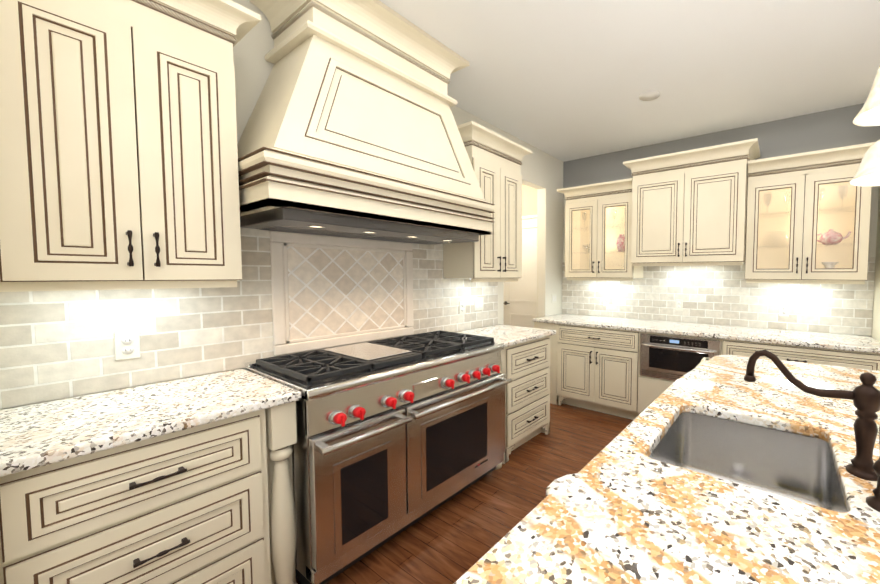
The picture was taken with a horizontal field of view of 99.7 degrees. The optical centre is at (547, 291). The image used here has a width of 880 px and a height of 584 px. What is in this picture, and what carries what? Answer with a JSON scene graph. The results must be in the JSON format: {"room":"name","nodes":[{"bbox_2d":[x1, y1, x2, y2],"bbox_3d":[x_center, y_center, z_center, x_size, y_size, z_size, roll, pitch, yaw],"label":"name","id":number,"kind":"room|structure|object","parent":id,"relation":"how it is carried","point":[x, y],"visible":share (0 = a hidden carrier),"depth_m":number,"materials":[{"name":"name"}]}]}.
{"room":"kitchen","nodes":[
{"label":"kitchen","id":0,"kind":"room"},
{"bbox_2d":[0,0,562,409],"bbox_3d":[-1.581,-0.094,1.902,0.120,2.800,6.520,2,3,33],"label":"wall","id":1,"kind":"structure","parent":0,"point":[541,172],"depth_m":3.85,"materials":[{"name":"paint"}]},
{"bbox_2d":[0,0,260,291],"bbox_3d":[-1.580,-0.592,1.368,0.405,1.155,0.696,2,3,33],"label":"upper cabinet","id":2,"kind":"object","parent":1,"relation":"attached to","point":[118,150],"visible":1,"depth_m":1.25,"materials":[{"name":"beige wood"}]},
{"bbox_2d":[0,227,497,408],"bbox_3d":[-1.210,-0.074,2.332,0.028,0.877,2.678,2,3,33],"label":"backsplash","id":3,"kind":"structure","parent":1,"relation":"attached to","point":[291,293],"depth_m":1.83,"materials":[{"name":"tile"}]},
{"bbox_2d":[114,331,140,359],"bbox_3d":[-1.761,0.225,1.502,0.009,0.114,0.070,2,3,33],"label":"electrical outlet","id":4,"kind":"object","parent":3,"relation":"attached to","point":[126,345],"visible":1,"depth_m":1.50,"materials":[{"name":"beige plastic"}]},
{"bbox_2d":[459,301,465,314],"bbox_3d":[-0.729,0.134,3.077,0.009,0.114,0.070,2,3,33],"label":"electrical outlet","id":5,"kind":"object","parent":3,"relation":"attached to","point":[462,307],"visible":1,"depth_m":3.07,"materials":[{"name":"beige plastic"}]},
{"bbox_2d":[474,297,483,310],"bbox_3d":[-0.619,0.107,3.243,0.010,0.114,0.116,2,3,33],"label":"light switch","id":6,"kind":"object","parent":3,"relation":"attached to","point":[479,303],"visible":1,"depth_m":3.24,"materials":[{"name":"beige plastic"}]},
{"bbox_2d":[237,0,494,244],"bbox_3d":[-0.982,-0.913,2.090,0.600,1.171,1.333,2,3,33],"label":"range hood","id":7,"kind":"object","parent":1,"relation":"attached to","point":[351,130],"visible":0.92,"depth_m":1.80,"materials":[{"name":"beige wood"}]},
{"bbox_2d":[443,121,531,281],"bbox_3d":[-0.508,-0.664,3.005,0.405,1.155,0.740,2,3,33],"label":"upper cabinet","id":8,"kind":"object","parent":1,"relation":"attached to","point":[495,255],"visible":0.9,"depth_m":2.87,"materials":[{"name":"beige wood"}]},
{"bbox_2d":[551,294,556,302],"bbox_3d":[0.082,0.078,4.338,0.010,0.114,0.116,2,3,33],"label":"light switch","id":9,"kind":"object","parent":1,"relation":"attached to","point":[554,298],"visible":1,"depth_m":4.34,"materials":[{"name":"beige plastic"}]},
{"bbox_2d":[296,403,632,583],"bbox_3d":[0.317,1.395,0.893,7.150,0.060,6.800,2,3,33],"label":"floor","id":10,"kind":"structure","parent":0,"point":[453,540],"depth_m":2.14,"materials":[{"name":"brown wood"}]},
{"bbox_2d":[0,401,296,583],"bbox_3d":[-1.475,0.890,1.375,0.653,0.885,0.716,2,3,33],"label":"base cabinet","id":11,"kind":"object","parent":10,"relation":"on","point":[211,503],"visible":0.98,"depth_m":1.18,"materials":[{"name":"beige wood"}]},
{"bbox_2d":[0,369,301,476],"bbox_3d":[-1.478,0.430,1.355,0.654,0.037,0.715,2,3,33],"label":"countertop","id":12,"kind":"structure","parent":11,"relation":"on","point":[32,436],"depth_m":1.23,"materials":[{"name":"stone"}]},
{"bbox_2d":[245,330,511,583],"bbox_3d":[-0.894,0.812,2.148,0.784,0.974,1.214,2,3,33],"label":"range","id":13,"kind":"object","parent":10,"relation":"on","point":[396,436],"visible":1,"depth_m":1.77,"materials":[{"name":"silver metal"}]},
{"bbox_2d":[495,336,549,469],"bbox_3d":[-0.409,0.818,3.002,0.653,0.885,0.737,2,3,33],"label":"base cabinet","id":14,"kind":"object","parent":10,"relation":"on","point":[526,367],"visible":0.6,"depth_m":2.84,"materials":[{"name":"beige wood"}]},
{"bbox_2d":[456,324,555,346],"bbox_3d":[-0.404,0.357,2.996,0.654,0.037,0.766,2,3,33],"label":"countertop","id":15,"kind":"structure","parent":14,"relation":"on","point":[507,335],"depth_m":2.98,"materials":[{"name":"stone"}]},
{"bbox_2d":[534,322,556,404],"bbox_3d":[0.142,0.763,4.197,0.300,0.885,0.610,2,3,33],"label":"cabinet filler","id":16,"kind":"object","parent":10,"relation":"on","point":[553,364],"visible":0.07,"depth_m":3.89,"materials":[{"name":"beige wood"}]},
{"bbox_2d":[557,324,639,419],"bbox_3d":[0.633,0.783,3.844,0.905,0.885,0.664,2,3,33],"label":"base cabinet","id":17,"kind":"object","parent":10,"relation":"on","point":[598,369],"visible":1,"depth_m":3.57,"materials":[{"name":"beige wood"}]},
{"bbox_2d":[638,332,721,413],"bbox_3d":[1.298,0.807,3.400,0.690,0.885,0.681,2,3,33],"label":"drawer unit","id":18,"kind":"object","parent":10,"relation":"on","point":[667,361],"visible":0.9,"depth_m":3.20,"materials":[{"name":"silver metal"}]},
{"bbox_2d":[695,357,710,367],"bbox_3d":[0.668,0.941,0.541,1.404,0.885,3.330,2,3,33],"label":"kitchen island","id":19,"kind":"object","parent":10,"relation":"on","point":[704,359],"visible":0.08,"depth_m":2.20,"materials":[{"name":"beige wood"}]},
{"bbox_2d":[454,355,879,583],"bbox_3d":[0.668,0.482,0.497,1.485,0.037,3.390,2,3,33],"label":"island countertop","id":20,"kind":"structure","parent":19,"relation":"on","point":[622,507],"depth_m":0.72,"materials":[{"name":"stone"}]},
{"bbox_2d":[649,412,846,511],"bbox_3d":[0.569,0.596,1.056,0.495,0.245,0.543,2,3,33],"label":"undermount sink","id":21,"kind":"object","parent":20,"relation":"in","point":[798,467],"visible":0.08,"depth_m":1.24,"materials":[{"name":"silver metal"}]},
{"bbox_2d":[744,350,879,480],"bbox_3d":[0.698,0.303,0.924,0.343,0.279,0.068,2,3,33],"label":"bronze faucet","id":22,"kind":"object","parent":20,"relation":"on","point":[864,396],"visible":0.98,"depth_m":0.87,"materials":[{"name":"brown metal"}]},
{"bbox_2d":[866,426,879,511],"bbox_3d":[0.726,0.359,0.734,0.105,0.186,0.060,2,3,33],"label":"sprayer","id":23,"kind":"object","parent":20,"relation":"on","point":[873,502],"visible":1,"depth_m":0.75,"materials":[{"name":"brown metal"}]},
{"bbox_2d":[721,339,879,370],"bbox_3d":[2.019,0.833,2.939,1.020,0.885,0.664,2,3,33],"label":"base cabinet","id":24,"kind":"object","parent":10,"relation":"on","point":[853,359],"visible":0.25,"depth_m":2.63,"materials":[{"name":"beige wood"}]},
{"bbox_2d":[533,314,879,353],"bbox_3d":[1.230,0.344,3.440,2.924,0.037,0.636,2,3,33],"label":"countertop","id":25,"kind":"structure","parent":24,"relation":"on","point":[858,343],"depth_m":3.08,"materials":[{"name":"stone"}]},
{"bbox_2d":[522,184,536,228],"bbox_3d":[-0.369,-0.240,5.074,1.330,2.800,0.120,2,3,33],"label":"wall","id":26,"kind":"structure","parent":0,"point":[529,200],"depth_m":4.88,"materials":[{"name":"paint"}]},
{"bbox_2d":[503,215,536,327],"bbox_3d":[-0.332,0.065,4.938,1.030,2.205,0.086,2,3,33],"label":"door","id":27,"kind":"structure","parent":26,"relation":"attached to","point":[520,301],"depth_m":4.91,"materials":[{"name":"white wood"}]},
{"bbox_2d":[379,0,879,161],"bbox_3d":[0.331,-1.461,0.756,7.150,0.060,6.800,2,3,33],"label":"ceiling","id":28,"kind":"structure","parent":0,"point":[565,80],"depth_m":2.36,"materials":[{"name":"paint"}]},
{"bbox_2d":[639,90,659,100],"bbox_3d":[0.792,-1.524,2.784,0.160,0.004,0.160,2,3,33],"label":"recessed light","id":29,"kind":"object","parent":28,"relation":"in","point":[650,95],"visible":1,"depth_m":2.77,"materials":[{"name":"white"}]},
{"bbox_2d":[850,66,879,185],"bbox_3d":[1.091,-0.888,1.096,0.219,1.109,0.468,3,4,40],"label":"pendant light","id":30,"kind":"object","parent":28,"relation":"hanging from","point":[868,170],"visible":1,"depth_m":1.13,"materials":[{"name":"white glass"}]},
{"bbox_2d":[562,103,879,336],"bbox_3d":[2.606,-0.125,2.986,5.700,2.800,0.120,2,3,33],"label":"wall","id":31,"kind":"structure","parent":0,"point":[829,129],"depth_m":3.23,"materials":[{"name":"paint"}]},
{"bbox_2d":[557,178,642,280],"bbox_3d":[0.576,-0.638,3.970,0.876,1.020,0.393,2,3,33],"label":"upper cabinet","id":32,"kind":"object","parent":31,"relation":"attached to","point":[598,219],"visible":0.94,"depth_m":3.87,"materials":[{"name":"beige wood"}]},
{"bbox_2d":[623,138,759,265],"bbox_3d":[1.340,-0.758,3.419,1.140,1.020,0.468,2,3,33],"label":"upper cabinet","id":33,"kind":"object","parent":31,"relation":"attached to","point":[689,207],"visible":0.94,"depth_m":3.23,"materials":[{"name":"beige wood"}]},
{"bbox_2d":[562,257,874,335],"bbox_3d":[1.410,-0.006,3.695,2.924,0.637,0.010,2,3,33],"label":"backsplash","id":34,"kind":"structure","parent":31,"relation":"attached to","point":[724,295],"depth_m":3.48,"materials":[{"name":"tile"}]},
{"bbox_2d":[603,296,608,305],"bbox_3d":[0.680,0.109,4.166,0.070,0.114,0.009,2,3,33],"label":"electrical outlet","id":35,"kind":"object","parent":34,"relation":"attached to","point":[605,301],"visible":1,"depth_m":4.16,"materials":[{"name":"beige plastic"}]},
{"bbox_2d":[676,299,682,310],"bbox_3d":[1.366,0.134,3.718,0.070,0.114,0.009,2,3,33],"label":"electrical outlet","id":36,"kind":"object","parent":34,"relation":"attached to","point":[679,304],"visible":1,"depth_m":3.71,"materials":[{"name":"beige plastic"}]},
{"bbox_2d":[779,304,788,316],"bbox_3d":[2.127,0.162,3.220,0.070,0.114,0.009,2,3,33],"label":"electrical outlet","id":37,"kind":"object","parent":34,"relation":"attached to","point":[784,309],"visible":1,"depth_m":3.22,"materials":[{"name":"beige plastic"}]},
{"bbox_2d":[745,142,874,283],"bbox_3d":[2.144,-0.581,2.945,0.876,1.020,0.393,2,3,33],"label":"upper cabinet","id":38,"kind":"object","parent":31,"relation":"attached to","point":[808,218],"visible":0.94,"depth_m":2.89,"materials":[{"name":"beige wood"}]},
{"bbox_2d":[872,186,879,341],"bbox_3d":[2.499,-0.105,2.567,0.120,2.800,0.700,2,3,33],"label":"wall","id":39,"kind":"structure","parent":0,"point":[876,321],"depth_m":2.81,"materials":[{"name":"beige paint"}]}
]}

